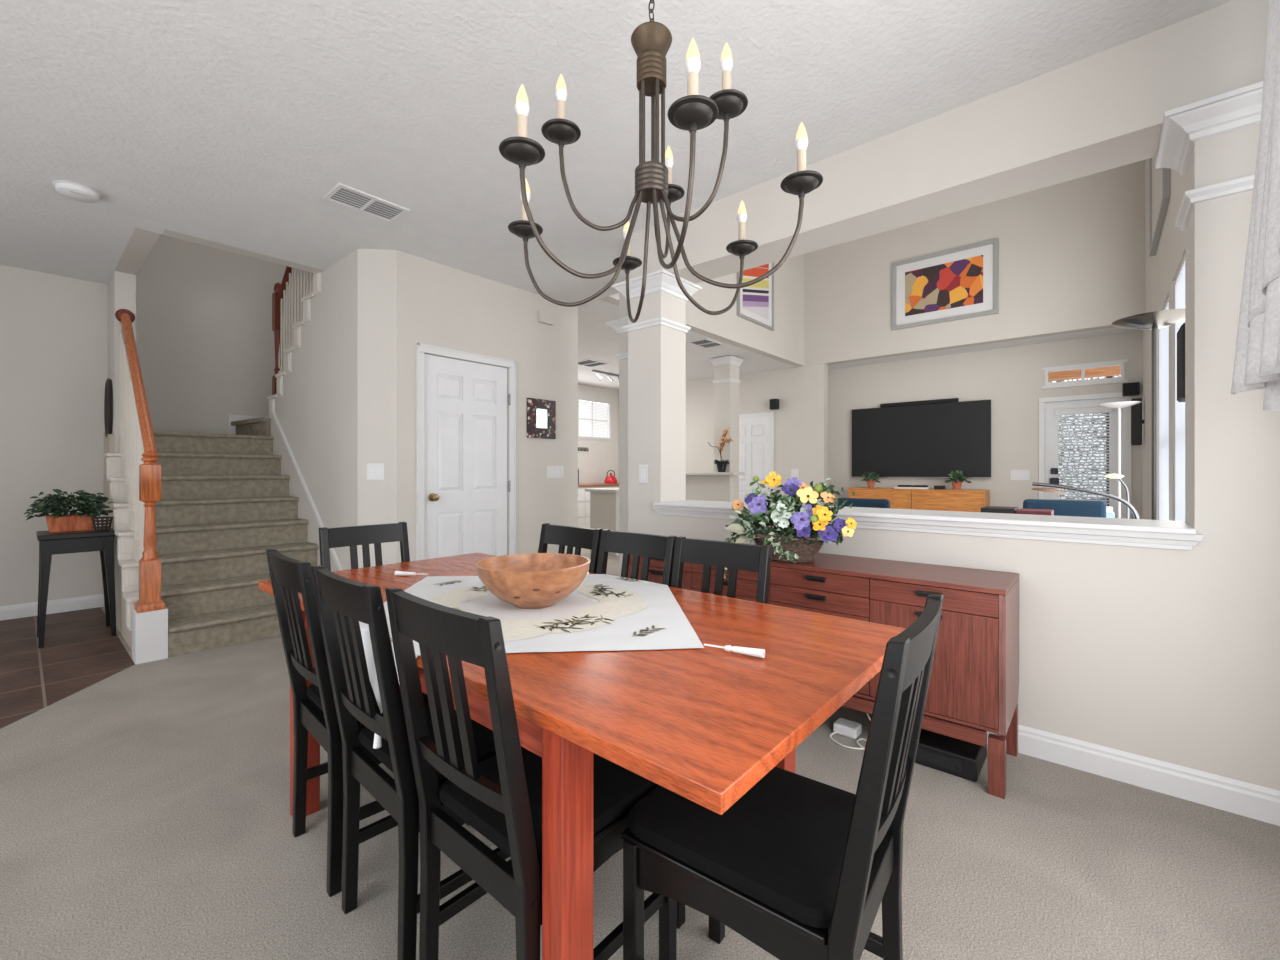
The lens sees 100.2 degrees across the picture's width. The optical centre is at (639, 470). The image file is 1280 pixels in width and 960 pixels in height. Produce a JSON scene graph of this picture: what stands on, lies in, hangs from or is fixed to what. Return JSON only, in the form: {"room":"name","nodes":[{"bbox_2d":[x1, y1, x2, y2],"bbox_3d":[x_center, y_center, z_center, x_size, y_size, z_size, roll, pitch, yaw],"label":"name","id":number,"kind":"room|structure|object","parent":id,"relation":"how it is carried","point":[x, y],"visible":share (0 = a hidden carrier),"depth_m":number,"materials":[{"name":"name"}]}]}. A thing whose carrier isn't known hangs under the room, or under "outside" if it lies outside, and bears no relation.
{"room":"dining room","nodes":[
{"label":"dining room","id":0,"kind":"room"},
{"bbox_2d":[0,265,107,605],"bbox_3d":[-5.363,-0.220,3.703,0.120,2.740,2.620,0,0,41],"label":"wall","id":1,"kind":"structure","parent":0,"point":[54,328],"depth_m":4.29,"materials":[{"name":"paint"}]},
{"bbox_2d":[0,594,103,620],"bbox_3d":[-5.350,1.096,3.613,0.016,0.108,2.500,0,0,41],"label":"baseboard","id":2,"kind":"structure","parent":1,"relation":"attached to","point":[23,610],"depth_m":4.33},
{"bbox_2d":[0,607,134,728],"bbox_3d":[-3.453,1.202,1.951,5.220,0.096,2.455,0,0,41],"label":"floor tile","id":3,"kind":"structure","parent":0,"point":[79,652],"depth_m":3.28,"materials":[{"name":"stone"}]},
{"bbox_2d":[36,528,116,647],"bbox_3d":[-3.934,0.786,3.738,0.400,0.735,0.370,0,0,41],"label":"side table","id":4,"kind":"object","parent":3,"relation":"on","point":[50,543],"visible":0.94,"depth_m":3.65,"materials":[{"name":"wood"}]},
{"bbox_2d":[25,489,114,531],"bbox_3d":[-4.003,0.273,3.768,0.307,0.292,0.451,0,0,41],"label":"potted fern","id":5,"kind":"object","parent":4,"relation":"on","point":[57,521],"visible":1,"depth_m":3.72,"materials":[{"name":"green plant"}]},
{"bbox_2d":[91,517,112,530],"bbox_3d":[-3.760,0.370,3.741,0.104,0.096,0.112,0,0,41],"label":"basket","id":6,"kind":"object","parent":4,"relation":"on","point":[102,523],"visible":1,"depth_m":3.73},
{"bbox_2d":[45,514,95,531],"bbox_3d":[-4.002,0.363,3.766,0.162,0.110,0.242,0,0,41],"label":"pot","id":7,"kind":"object","parent":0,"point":[72,522],"depth_m":3.71,"materials":[{"name":"ceramic"}]},
{"bbox_2d":[108,227,324,452],"bbox_3d":[-3.344,-1.450,5.053,2.340,5.200,2.300,0,0,41],"label":"wall","id":8,"kind":"structure","parent":0,"point":[205,342],"depth_m":5.36,"materials":[{"name":"paint"}]},
{"bbox_2d":[104,378,112,437],"bbox_3d":[-4.362,-0.510,4.390,0.290,0.507,0.029,0,0,41],"label":"wall ornament","id":9,"kind":"object","parent":8,"relation":"attached to","point":[108,399],"visible":0.94,"depth_m":4.33,"materials":[{"name":"brown wood"}]},
{"bbox_2d":[271,249,357,571],"bbox_3d":[-2.750,-0.418,4.532,2.020,3.137,0.115,0,0,41],"label":"wall","id":10,"kind":"structure","parent":0,"point":[316,412],"depth_m":4.23,"materials":[{"name":"paint"}]},
{"bbox_2d":[358,249,396,567],"bbox_3d":[-1.893,-0.220,3.914,0.272,2.740,0.145,0,0,-5],"label":"wall","id":11,"kind":"structure","parent":0,"point":[377,269],"depth_m":3.84,"materials":[{"name":"paint"}]},
{"bbox_2d":[367,463,383,479],"bbox_3d":[-1.896,0.005,3.835,0.118,0.118,0.010,0,0,-5],"label":"light switch","id":12,"kind":"object","parent":11,"relation":"attached to","point":[375,471],"visible":1,"depth_m":3.83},
{"bbox_2d":[397,250,577,562],"bbox_3d":[-2.466,-0.220,5.629,3.400,2.740,1.760,0,0,41],"label":"wall","id":13,"kind":"structure","parent":0,"point":[439,305],"depth_m":4.58,"materials":[{"name":"paint"}]},
{"bbox_2d":[416,343,515,560],"bbox_3d":[-1.368,0.102,4.290,0.105,2.095,0.880,0,0,41],"label":"door","id":14,"kind":"structure","parent":13,"relation":"in","point":[461,406],"depth_m":4.28,"materials":[{"name":"white wood"}]},
{"bbox_2d":[527,398,555,438],"bbox_3d":[-0.889,-0.471,4.832,0.030,0.350,0.310,0,0,41],"label":"mirror","id":15,"kind":"object","parent":13,"relation":"attached to","point":[541,414],"visible":1,"depth_m":4.82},
{"bbox_2d":[536,408,547,428],"bbox_3d":[-0.893,-0.473,4.835,0.017,0.175,0.140,0,0,41],"label":"mirror glass","id":16,"kind":"object","parent":15,"relation":"attached to","point":[541,413],"depth_m":4.83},
{"bbox_2d":[538,309,552,324],"bbox_3d":[-0.856,-1.394,4.857,0.046,0.110,0.150,0,0,41],"label":"door chime","id":17,"kind":"object","parent":13,"relation":"attached to","point":[545,317],"visible":1,"depth_m":4.83,"materials":[{"name":"paint"}]},
{"bbox_2d":[547,466,563,477],"bbox_3d":[-0.786,0.009,4.967,0.010,0.115,0.200,0,0,41],"label":"light switch","id":18,"kind":"object","parent":13,"relation":"attached to","point":[552,471],"visible":1,"depth_m":4.97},
{"bbox_2d":[578,384,617,483],"bbox_3d":[-1.654,-0.220,9.271,0.120,2.740,5.100,0,0,41],"label":"wall","id":19,"kind":"structure","parent":0,"point":[601,456],"depth_m":10.20,"materials":[{"name":"paint"}]},
{"bbox_2d":[578,397,611,440],"bbox_3d":[-0.880,-0.970,10.122,0.085,0.760,0.950,0,0,41],"label":"window","id":20,"kind":"structure","parent":19,"relation":"in","point":[608,429],"depth_m":10.14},
{"bbox_2d":[0,0,1233,390],"bbox_3d":[-0.402,-1.715,4.632,8.150,0.250,10.500,0,0,41],"label":"ceiling","id":21,"kind":"structure","parent":0,"point":[227,122],"depth_m":2.32,"materials":[{"name":"paint"}]},
{"bbox_2d":[52,180,102,202],"bbox_3d":[-3.170,-1.565,3.017,0.200,0.048,0.200,0,0,41],"label":"smoke detector","id":22,"kind":"object","parent":21,"relation":"attached to","point":[75,191],"visible":1,"depth_m":2.98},
{"bbox_2d":[322,183,409,223],"bbox_3d":[-1.622,-1.584,3.183,0.250,0.012,0.400,0,0,41],"label":"ceiling vent","id":23,"kind":"object","parent":21,"relation":"in","point":[343,195],"visible":1,"depth_m":3.17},
{"bbox_2d":[578,359,609,367],"bbox_3d":[-0.734,-1.584,7.873,0.420,0.012,0.420,0,0,41],"label":"ceiling vent","id":24,"kind":"object","parent":21,"relation":"in","point":[590,363],"visible":0.88,"depth_m":7.87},
{"bbox_2d":[592,370,618,382],"bbox_3d":[-0.495,-1.508,8.657,0.099,0.163,0.700,0,0,41],"label":"track light","id":25,"kind":"object","parent":21,"relation":"attached to","point":[599,377],"visible":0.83,"depth_m":8.62,"materials":[{"name":"metal"}]},
{"bbox_2d":[499,0,822,322],"bbox_3d":[0.032,-1.037,1.496,0.850,1.104,0.899,0,0,41],"label":"chandelier","id":26,"kind":"object","parent":21,"relation":"hanging from","point":[651,41],"visible":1,"depth_m":1.43,"materials":[{"name":"brown metal"}]},
{"bbox_2d":[686,338,724,348],"bbox_3d":[0.818,-1.584,6.656,0.300,0.012,0.420,0,0,41],"label":"ceiling vent","id":27,"kind":"object","parent":21,"relation":"in","point":[704,343],"visible":1,"depth_m":6.65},
{"bbox_2d":[619,280,627,576],"bbox_3d":[0.008,-0.220,4.511,0.270,2.740,0.250,0,0,41],"label":"column","id":28,"kind":"structure","parent":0,"point":[623,312],"depth_m":4.47,"materials":[{"name":"paint"}]},
{"bbox_2d":[606,317,627,359],"bbox_3d":[0.008,-1.092,4.511,0.430,0.314,0.410,0,0,41],"label":"trim","id":29,"kind":"structure","parent":28,"relation":"attached to","point":[617,325],"depth_m":4.45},
{"bbox_2d":[0,548,1279,959],"bbox_3d":[-0.407,1.200,4.703,8.250,0.100,10.600,0,0,41],"label":"floor","id":30,"kind":"structure","parent":0,"point":[145,809],"depth_m":1.60,"materials":[{"name":"carpet"}]},
{"bbox_2d":[104,266,341,664],"bbox_3d":[-3.126,-0.842,4.753,2.859,3.984,2.250,0,0,41],"label":"staircase","id":31,"kind":"structure","parent":30,"relation":"on","point":[196,516],"depth_m":3.98,"materials":[{"name":"carpet"}]},
{"bbox_2d":[319,522,409,570],"bbox_3d":[-1.041,0.695,2.228,0.530,0.911,0.371,0,0,41],"label":"dining chair","id":32,"kind":"object","parent":30,"relation":"on","point":[364,535],"visible":0.19,"depth_m":2.37,"materials":[{"name":"wood"}]},
{"bbox_2d":[266,549,468,896],"bbox_3d":[-0.840,0.695,1.703,0.371,0.911,0.530,0,0,44],"label":"dining chair","id":33,"kind":"object","parent":30,"relation":"on","point":[314,709],"visible":0.61,"depth_m":1.51,"materials":[{"name":"wood"}]},
{"bbox_2d":[306,682,427,723],"bbox_3d":[-0.804,0.695,1.740,0.364,0.036,0.426,0,0,44],"label":"seat cushion","id":34,"kind":"object","parent":33,"relation":"on","point":[312,692],"depth_m":1.62,"materials":[{"name":"fabric"}]},
{"bbox_2d":[311,566,509,959],"bbox_3d":[-0.522,0.695,1.416,0.371,0.911,0.530,0,0,43],"label":"dining chair","id":35,"kind":"object","parent":30,"relation":"on","point":[342,602],"visible":0.59,"depth_m":1.24,"materials":[{"name":"wood"}]},
{"bbox_2d":[358,704,495,780],"bbox_3d":[-0.487,0.695,1.454,0.364,0.036,0.426,0,0,43],"label":"seat cushion","id":36,"kind":"object","parent":35,"relation":"on","point":[483,736],"depth_m":1.34,"materials":[{"name":"fabric"}]},
{"bbox_2d":[385,587,675,959],"bbox_3d":[-0.216,0.695,1.169,0.371,0.911,0.530,0,0,41],"label":"dining chair","id":37,"kind":"object","parent":30,"relation":"on","point":[499,796],"visible":0.66,"depth_m":1.03,"materials":[{"name":"wood"}]},
{"bbox_2d":[439,746,657,866],"bbox_3d":[-0.182,0.695,1.209,0.364,0.036,0.426,0,0,41],"label":"seat cushion","id":38,"kind":"object","parent":37,"relation":"on","point":[616,789],"depth_m":1.11,"materials":[{"name":"fabric"}]},
{"bbox_2d":[538,523,602,572],"bbox_3d":[-0.460,0.695,2.146,0.371,0.911,0.530,0,0,41],"label":"dining chair","id":39,"kind":"object","parent":30,"relation":"on","point":[569,536],"visible":0.15,"depth_m":2.31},
{"bbox_2d":[258,553,905,959],"bbox_3d":[-0.356,0.780,1.687,2.010,0.740,0.927,0,0,41],"label":"dining table","id":40,"kind":"object","parent":30,"relation":"on","point":[705,725],"visible":0.48,"depth_m":0.96,"materials":[{"name":"brown wood"}]},
{"bbox_2d":[359,571,764,748],"bbox_3d":[-0.340,0.529,1.628,1.209,0.280,0.968,0,0,-1],"label":"topper","id":41,"kind":"object","parent":40,"relation":"on","point":[606,612],"visible":0.63,"depth_m":1.49,"materials":[{"name":"white fabric"}]},
{"bbox_2d":[475,553,590,608],"bbox_3d":[-0.324,0.341,1.637,0.344,0.129,0.344,0,0,41],"label":"wooden bowl","id":42,"kind":"object","parent":41,"relation":"on","point":[529,580],"visible":1,"depth_m":1.53,"materials":[{"name":"brown wood"}]},
{"bbox_2d":[578,486,618,527],"bbox_3d":[-1.551,0.660,8.786,0.650,0.780,4.100,0,0,41],"label":"base cabinet","id":43,"kind":"object","parent":30,"relation":"on","point":[583,497],"visible":0.07,"depth_m":9.04,"materials":[{"name":"wood"}]},
{"bbox_2d":[578,483,618,486],"bbox_3d":[-1.563,0.249,8.784,0.645,0.040,4.120,0,0,41],"label":"countertop","id":44,"kind":"structure","parent":43,"relation":"on","point":[581,484],"depth_m":9.29,"materials":[{"name":"brown wood"}]},
{"bbox_2d":[604,470,617,483],"bbox_3d":[-0.535,0.105,9.806,0.250,0.248,0.250,0,0,41],"label":"kettle","id":45,"kind":"object","parent":44,"relation":"on","point":[610,479],"visible":1,"depth_m":9.72,"materials":[{"name":"metal"}]},
{"bbox_2d":[585,488,618,555],"bbox_3d":[-0.224,0.700,7.698,0.600,0.900,0.980,0,0,41],"label":"base cabinet","id":46,"kind":"object","parent":30,"relation":"on","point":[604,502],"visible":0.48,"depth_m":7.35,"materials":[{"name":"paint"}]},
{"bbox_2d":[585,488,618,492],"bbox_3d":[-0.224,0.270,7.698,0.600,0.040,0.980,0,0,41],"label":"countertop","id":47,"kind":"structure","parent":46,"relation":"on","point":[613,490],"depth_m":7.34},
{"bbox_2d":[596,529,676,586],"bbox_3d":[-0.169,0.695,1.896,0.371,0.911,0.530,0,0,41],"label":"dining chair","id":48,"kind":"object","parent":30,"relation":"on","point":[648,546],"visible":0.23,"depth_m":2.07,"materials":[{"name":"wood"}]},
{"bbox_2d":[671,536,771,928],"bbox_3d":[0.119,0.695,1.649,0.371,0.911,0.530,0,0,41],"label":"dining chair","id":49,"kind":"object","parent":30,"relation":"on","point":[722,555],"visible":0.21,"depth_m":1.81,"materials":[{"name":"wood"}]},
{"bbox_2d":[621,594,943,959],"bbox_3d":[0.275,0.695,1.044,0.530,0.911,0.371,0,0,37],"label":"dining chair","id":50,"kind":"object","parent":30,"relation":"on","point":[800,867],"visible":0.88,"depth_m":0.94,"materials":[{"name":"wood"}]},
{"bbox_2d":[627,767,855,927],"bbox_3d":[0.233,0.695,1.076,0.426,0.036,0.364,0,0,37],"label":"seat cushion","id":51,"kind":"object","parent":50,"relation":"on","point":[778,850],"depth_m":0.99,"materials":[{"name":"fabric"}]},
{"bbox_2d":[628,553,1018,798],"bbox_3d":[0.725,0.783,2.606,1.800,0.733,0.441,0,0,41],"label":"sideboard","id":52,"kind":"object","parent":30,"relation":"on","point":[973,689],"visible":0.42,"depth_m":2.04,"materials":[{"name":"brown wood"}]},
{"bbox_2d":[723,471,856,579],"bbox_3d":[0.698,0.259,2.533,0.680,0.515,0.385,0,0,36],"label":"flower basket","id":53,"kind":"object","parent":52,"relation":"on","point":[799,510],"visible":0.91,"depth_m":2.41,"materials":[{"name":"wicker"}]},
{"bbox_2d":[750,528,823,562],"bbox_3d":[0.696,0.351,2.527,0.386,0.130,0.286,0,0,41],"label":"basket","id":54,"kind":"object","parent":53,"relation":"on","point":[793,547],"depth_m":2.42,"materials":[{"name":"wicker"}]},
{"bbox_2d":[830,713,870,749],"bbox_3d":[0.932,1.051,2.262,0.244,0.203,0.174,0,0,41],"label":"power adapter","id":55,"kind":"object","parent":30,"relation":"on","point":[841,726],"visible":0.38,"depth_m":2.31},
{"bbox_2d":[836,498,889,507],"bbox_3d":[1.711,0.668,3.953,0.372,0.946,0.455,0,0,41],"label":"chair","id":56,"kind":"object","parent":30,"relation":"on","point":[856,502],"visible":0.11,"depth_m":3.76,"materials":[{"name":"fabric"}]},
{"bbox_2d":[848,487,989,511],"bbox_3d":[3.786,0.698,7.362,1.680,0.905,0.400,0,0,41],"label":"media console","id":57,"kind":"object","parent":30,"relation":"on","point":[963,500],"visible":0.43,"depth_m":7.08},
{"bbox_2d":[861,472,880,487],"bbox_3d":[3.330,0.122,7.716,0.262,0.246,0.255,0,0,-10],"label":"potted succulent","id":58,"kind":"object","parent":57,"relation":"on","point":[870,483],"visible":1,"depth_m":7.67,"materials":[{"name":"green plant"}]},
{"bbox_2d":[894,485,930,488],"bbox_3d":[3.738,0.220,7.337,0.420,0.050,0.200,0,0,41],"label":"game console","id":59,"kind":"object","parent":57,"relation":"on","point":[898,486],"visible":0.99,"depth_m":7.25},
{"bbox_2d":[944,470,970,489],"bbox_3d":[4.146,0.115,7.006,0.298,0.259,0.312,0,0,7],"label":"potted succulent","id":60,"kind":"object","parent":57,"relation":"on","point":[956,485],"visible":1,"depth_m":6.96,"materials":[{"name":"green plant"}]},
{"bbox_2d":[952,481,962,489],"bbox_3d":[4.140,0.190,6.991,0.134,0.110,0.134,0,0,41],"label":"pot","id":61,"kind":"object","parent":57,"relation":"on","point":[956,485],"depth_m":6.95,"materials":[{"name":"ceramic"}]},
{"bbox_2d":[915,729,986,781],"bbox_3d":[1.202,1.107,2.156,0.300,0.084,0.243,0,0,41],"label":"box","id":62,"kind":"object","parent":30,"relation":"on","point":[957,757],"visible":0.45,"depth_m":2.05,"materials":[{"name":"plastic"}]},
{"bbox_2d":[1023,499,1105,517],"bbox_3d":[2.981,0.668,3.757,0.442,0.946,0.455,0,0,41],"label":"chair","id":63,"kind":"object","parent":30,"relation":"on","point":[1079,508],"visible":0.16,"depth_m":3.56,"materials":[{"name":"fabric"}]},
{"bbox_2d":[1098,401,1140,517],"bbox_3d":[4.606,0.250,5.140,0.320,1.800,0.320,0,0,41],"label":"lamp","id":64,"kind":"object","parent":30,"relation":"on","point":[1119,405],"visible":0.63,"depth_m":5.13,"materials":[{"name":"white metal"}]},
{"bbox_2d":[1111,309,1184,519],"bbox_3d":[2.361,0.225,2.454,0.300,1.850,0.300,0,0,41],"label":"lamp","id":65,"kind":"object","parent":30,"relation":"on","point":[1155,320],"visible":0.56,"depth_m":2.44,"materials":[{"name":"silver metal"}]},
{"bbox_3d":[3.450,0.790,4.088,0.700,0.720,0.602,0,0,41],"label":"cabinet","id":66,"kind":"object","parent":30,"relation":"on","visible":0},
{"bbox_2d":[1031,482,1138,518],"bbox_3d":[3.298,0.258,3.956,0.659,0.343,0.220,0,0,41],"label":"lamp","id":67,"kind":"object","parent":66,"relation":"on","point":[1043,489],"visible":0.73,"depth_m":3.98,"materials":[{"name":"silver metal"}]},
{"bbox_2d":[1106,506,1114,517],"bbox_3d":[3.441,0.349,4.031,0.200,0.160,0.240,0,0,41],"label":"paper stack","id":68,"kind":"object","parent":66,"relation":"on","point":[1109,510],"visible":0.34,"depth_m":3.90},
{"bbox_2d":[1104,474,1128,518],"bbox_3d":[3.673,0.225,4.095,0.192,0.410,0.124,0,0,41],"label":"reading lamp","id":69,"kind":"object","parent":66,"relation":"on","point":[1112,476],"visible":0.71,"depth_m":4.07,"materials":[{"name":"silver metal"}]},
{"bbox_3d":[1.941,0.775,2.947,0.900,0.750,0.500,0,0,41],"label":"writing desk","id":70,"kind":"object","parent":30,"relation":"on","visible":0},
{"bbox_2d":[981,506,1053,514],"bbox_3d":[2.060,0.301,2.924,0.310,0.197,0.200,0,0,41],"label":"file box","id":71,"kind":"object","parent":70,"relation":"on","point":[987,509],"visible":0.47,"depth_m":2.88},
{"bbox_2d":[599,254,803,366],"bbox_3d":[1.050,-2.820,6.520,0.128,2.461,4.255,0,0,41],"label":"wall","id":72,"kind":"structure","parent":0,"point":[785,344],"depth_m":7.16,"materials":[{"name":"paint"}]},
{"bbox_2d":[737,262,773,330],"bbox_3d":[1.504,-2.586,6.931,0.040,1.350,0.939,0,0,41],"label":"framed picture","id":73,"kind":"object","parent":72,"relation":"attached to","point":[755,302],"visible":0.56,"depth_m":6.97,"materials":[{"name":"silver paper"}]},
{"bbox_2d":[743,264,768,319],"bbox_3d":[1.505,-2.586,6.930,0.002,1.100,0.689,0,0,41],"label":"artwork","id":74,"kind":"object","parent":73,"relation":"attached to","point":[755,296],"depth_m":6.95},
{"bbox_2d":[686,475,733,501],"bbox_3d":[0.723,0.605,7.741,1.400,1.090,0.120,0,0,41],"label":"wall","id":75,"kind":"structure","parent":0,"point":[698,487],"depth_m":7.44,"materials":[{"name":"paint"}]},
{"bbox_2d":[686,472,743,474],"bbox_3d":[0.767,0.038,7.716,1.500,0.040,0.300,0,0,41],"label":"trim","id":76,"kind":"structure","parent":75,"relation":"on","point":[687,473],"depth_m":7.31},
{"bbox_2d":[708,428,733,471],"bbox_3d":[1.122,-0.289,7.396,0.235,0.612,0.357,0,0,-19],"label":"orchid plant","id":77,"kind":"object","parent":76,"relation":"on","point":[721,465],"visible":0.98,"depth_m":7.34,"materials":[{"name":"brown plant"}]},
{"bbox_2d":[714,364,738,500],"bbox_3d":[1.222,-0.220,7.555,0.260,2.740,0.250,0,0,41],"label":"column","id":78,"kind":"structure","parent":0,"point":[726,394],"depth_m":7.47,"materials":[{"name":"paint"}]},
{"bbox_2d":[709,356,743,383],"bbox_3d":[1.222,-1.407,7.555,0.356,0.344,0.346,0,0,41],"label":"trim","id":79,"kind":"structure","parent":78,"relation":"attached to","point":[733,360],"depth_m":7.45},
{"bbox_2d":[618,160,1144,503],"bbox_3d":[2.618,-1.450,8.334,7.900,5.200,0.550,0,0,41],"label":"wall","id":80,"kind":"structure","parent":0,"point":[1072,252],"depth_m":6.79,"materials":[{"name":"paint"}]},
{"bbox_2d":[739,412,773,501],"bbox_3d":[1.775,0.110,8.704,0.880,2.080,0.037,0,0,41],"label":"door","id":81,"kind":"structure","parent":80,"relation":"in","point":[756,430],"depth_m":8.61,"materials":[{"name":"wood"}]},
{"bbox_2d":[770,399,778,409],"bbox_3d":[2.101,-1.040,8.347,0.120,0.160,0.124,0,0,41],"label":"wall speaker","id":82,"kind":"object","parent":80,"relation":"attached to","point":[774,403],"visible":1,"depth_m":8.29},
{"bbox_2d":[892,238,998,329],"bbox_3d":[3.884,-2.364,6.868,1.207,0.907,0.040,0,0,41],"label":"framed picture","id":83,"kind":"object","parent":80,"relation":"attached to","point":[959,283],"visible":1,"depth_m":6.84,"materials":[{"name":"paper"}]},
{"bbox_2d":[905,255,982,315],"bbox_3d":[3.883,-2.364,6.867,0.887,0.587,0.002,0,0,41],"label":"artwork","id":84,"kind":"object","parent":83,"relation":"attached to","point":[954,284],"depth_m":6.85},
{"bbox_2d":[628,0,1279,790],"bbox_3d":[0.832,-1.450,3.000,4.150,5.200,0.274,0,0,41],"label":"wall","id":85,"kind":"structure","parent":0,"point":[1172,656],"depth_m":2.01,"materials":[{"name":"paint"}]},
{"bbox_2d":[639,465,647,482],"bbox_3d":[0.023,0.020,3.509,0.075,0.120,0.010,0,0,41],"label":"light switch","id":86,"kind":"object","parent":85,"relation":"attached to","point":[643,469],"visible":1,"depth_m":3.50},
{"bbox_2d":[611,269,701,332],"bbox_3d":[0.115,-1.092,3.614,0.440,0.314,0.430,0,0,41],"label":"trim","id":87,"kind":"structure","parent":85,"relation":"attached to","point":[662,280],"depth_m":3.48,"materials":[{"name":"wood"}]},
{"bbox_2d":[652,500,1203,549],"bbox_3d":[1.117,0.238,2.756,2.440,0.080,0.385,0,0,41],"label":"trim","id":88,"kind":"structure","parent":85,"relation":"attached to","point":[1164,534],"depth_m":2.23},
{"bbox_2d":[987,725,1279,825],"bbox_3d":[1.109,1.096,2.570,3.150,0.108,0.016,0,0,41],"label":"baseboard","id":89,"kind":"structure","parent":85,"relation":"attached to","point":[1238,797],"depth_m":1.92,"materials":[{"name":"wood"}]},
{"bbox_2d":[1155,81,1263,230],"bbox_3d":[2.211,-1.092,1.811,0.650,0.314,0.430,0,0,41],"label":"trim","id":90,"kind":"structure","parent":85,"relation":"attached to","point":[1240,108],"depth_m":1.83,"materials":[{"name":"wood"}]},
{"bbox_2d":[828,331,1141,518],"bbox_3d":[4.352,-0.220,7.284,3.900,2.740,0.120,0,0,41],"label":"wall","id":91,"kind":"structure","parent":0,"point":[1012,378],"depth_m":6.96,"materials":[{"name":"paint"}]},
{"bbox_2d":[880,398,958,406],"bbox_3d":[3.917,-0.960,7.544,1.000,0.050,0.051,0,0,41],"label":"soundbar","id":92,"kind":"object","parent":91,"relation":"attached to","point":[950,399],"visible":1,"depth_m":7.51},
{"bbox_2d":[852,400,990,477],"bbox_3d":[3.901,-0.418,7.551,1.780,1.024,0.062,0,0,41],"label":"television","id":93,"kind":"object","parent":91,"relation":"attached to","point":[937,440],"visible":1,"depth_m":7.46,"materials":[{"name":"plastic"}]},
{"bbox_2d":[1010,470,1029,479],"bbox_3d":[4.824,0.051,6.792,0.200,0.130,0.010,0,0,41],"label":"light switch","id":94,"kind":"object","parent":91,"relation":"attached to","point":[1014,474],"visible":1,"depth_m":6.79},
{"bbox_2d":[1039,392,1130,518],"bbox_3d":[5.303,0.120,6.403,0.850,2.060,0.095,0,0,41],"label":"door","id":95,"kind":"structure","parent":91,"relation":"in","point":[1078,439],"depth_m":6.39,"materials":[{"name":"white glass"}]},
{"bbox_2d":[1058,413,1108,503],"bbox_3d":[5.295,0.075,6.394,0.470,1.550,0.020,0,0,41],"label":"blind","id":96,"kind":"object","parent":95,"relation":"attached to","point":[1083,438],"depth_m":6.40,"materials":[{"name":"fabric"}]},
{"bbox_2d":[1042,359,1127,388],"bbox_3d":[5.305,-1.150,6.405,0.790,0.260,0.070,0,0,41],"label":"window","id":97,"kind":"structure","parent":91,"relation":"in","point":[1082,382],"depth_m":6.37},
{"bbox_2d":[1122,382,1139,396],"bbox_3d":[5.565,-0.925,6.066,0.140,0.140,0.144,0,0,41],"label":"wall speaker","id":98,"kind":"object","parent":91,"relation":"attached to","point":[1128,389],"visible":1,"depth_m":6.01},
{"bbox_2d":[1124,383,1138,394],"bbox_3d":[5.520,-0.925,6.013,0.124,0.124,0.005,0,0,41],"label":"grille","id":99,"kind":"object","parent":98,"relation":"attached to","point":[1129,388],"depth_m":6.01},
{"bbox_2d":[1048,375,1120,382],"bbox_3d":[6.792,-0.150,7.744,4.200,2.600,0.200,0,0,41],"label":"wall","id":100,"kind":"structure","parent":0,"point":[1118,375],"depth_m":7.90,"materials":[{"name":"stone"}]},
{"bbox_2d":[1142,159,1184,520],"bbox_3d":[4.026,-1.450,4.036,0.120,5.200,5.470,0,0,41],"label":"wall","id":101,"kind":"structure","parent":0,"point":[1161,269],"depth_m":4.21,"materials":[{"name":"paint"}]},
{"bbox_2d":[1131,398,1143,444],"bbox_3d":[5.385,-0.530,5.789,0.104,0.500,0.120,0,0,41],"label":"wall speaker","id":102,"kind":"object","parent":101,"relation":"attached to","point":[1136,410],"visible":1,"depth_m":5.75},
{"bbox_2d":[1149,156,1169,256],"bbox_3d":[3.988,-2.350,4.115,0.040,1.000,1.300,0,0,41],"label":"framed picture","id":103,"kind":"object","parent":101,"relation":"attached to","point":[1159,178],"visible":0.49,"depth_m":4.22,"materials":[{"name":"silver metal"}]},
{"bbox_2d":[1153,156,1161,234],"bbox_3d":[3.986,-2.350,4.116,0.002,0.760,1.060,0,0,41],"label":"artwork","id":104,"kind":"object","parent":103,"relation":"attached to","point":[1157,173],"depth_m":4.22},
{"bbox_2d":[1159,296,1168,519],"bbox_3d":[4.035,-0.225,4.048,0.101,2.050,1.000,0,0,41],"label":"window","id":105,"kind":"structure","parent":101,"relation":"in","point":[1163,332],"depth_m":4.10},
{"bbox_2d":[1175,255,1184,521],"bbox_3d":[3.204,-0.225,3.081,0.101,2.050,1.050,0,0,41],"label":"window","id":106,"kind":"structure","parent":101,"relation":"in","point":[1180,278],"depth_m":3.33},
{"bbox_2d":[1177,323,1184,401],"bbox_3d":[2.694,-0.530,2.629,0.064,0.360,0.220,0,0,41],"label":"wall speaker","id":107,"kind":"object","parent":101,"relation":"attached to","point":[1181,332],"visible":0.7,"depth_m":2.60},
{"bbox_3d":[0.745,-0.220,-0.192,0.120,2.740,4.680,0,0,41],"label":"wall window","id":108,"kind":"structure","parent":0,"visible":0},
{"bbox_2d":[1231,0,1279,410],"bbox_3d":[1.095,-0.787,0.711,2.494,1.434,0.314,0,0,-45],"label":"curtain","id":109,"kind":"object","parent":108,"relation":"hanging from","point":[1257,352],"visible":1,"depth_m":1.48,"materials":[{"name":"grey fabric"}]},
{"label":"outside","id":110,"kind":"structure","parent":0,"visible":0},
{"bbox_2d":[1048,366,1120,381],"bbox_3d":[5.587,-1.327,6.802,1.800,0.285,0.200,0,0,41],"label":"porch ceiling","id":111,"kind":"structure","parent":110,"point":[1112,370],"depth_m":6.71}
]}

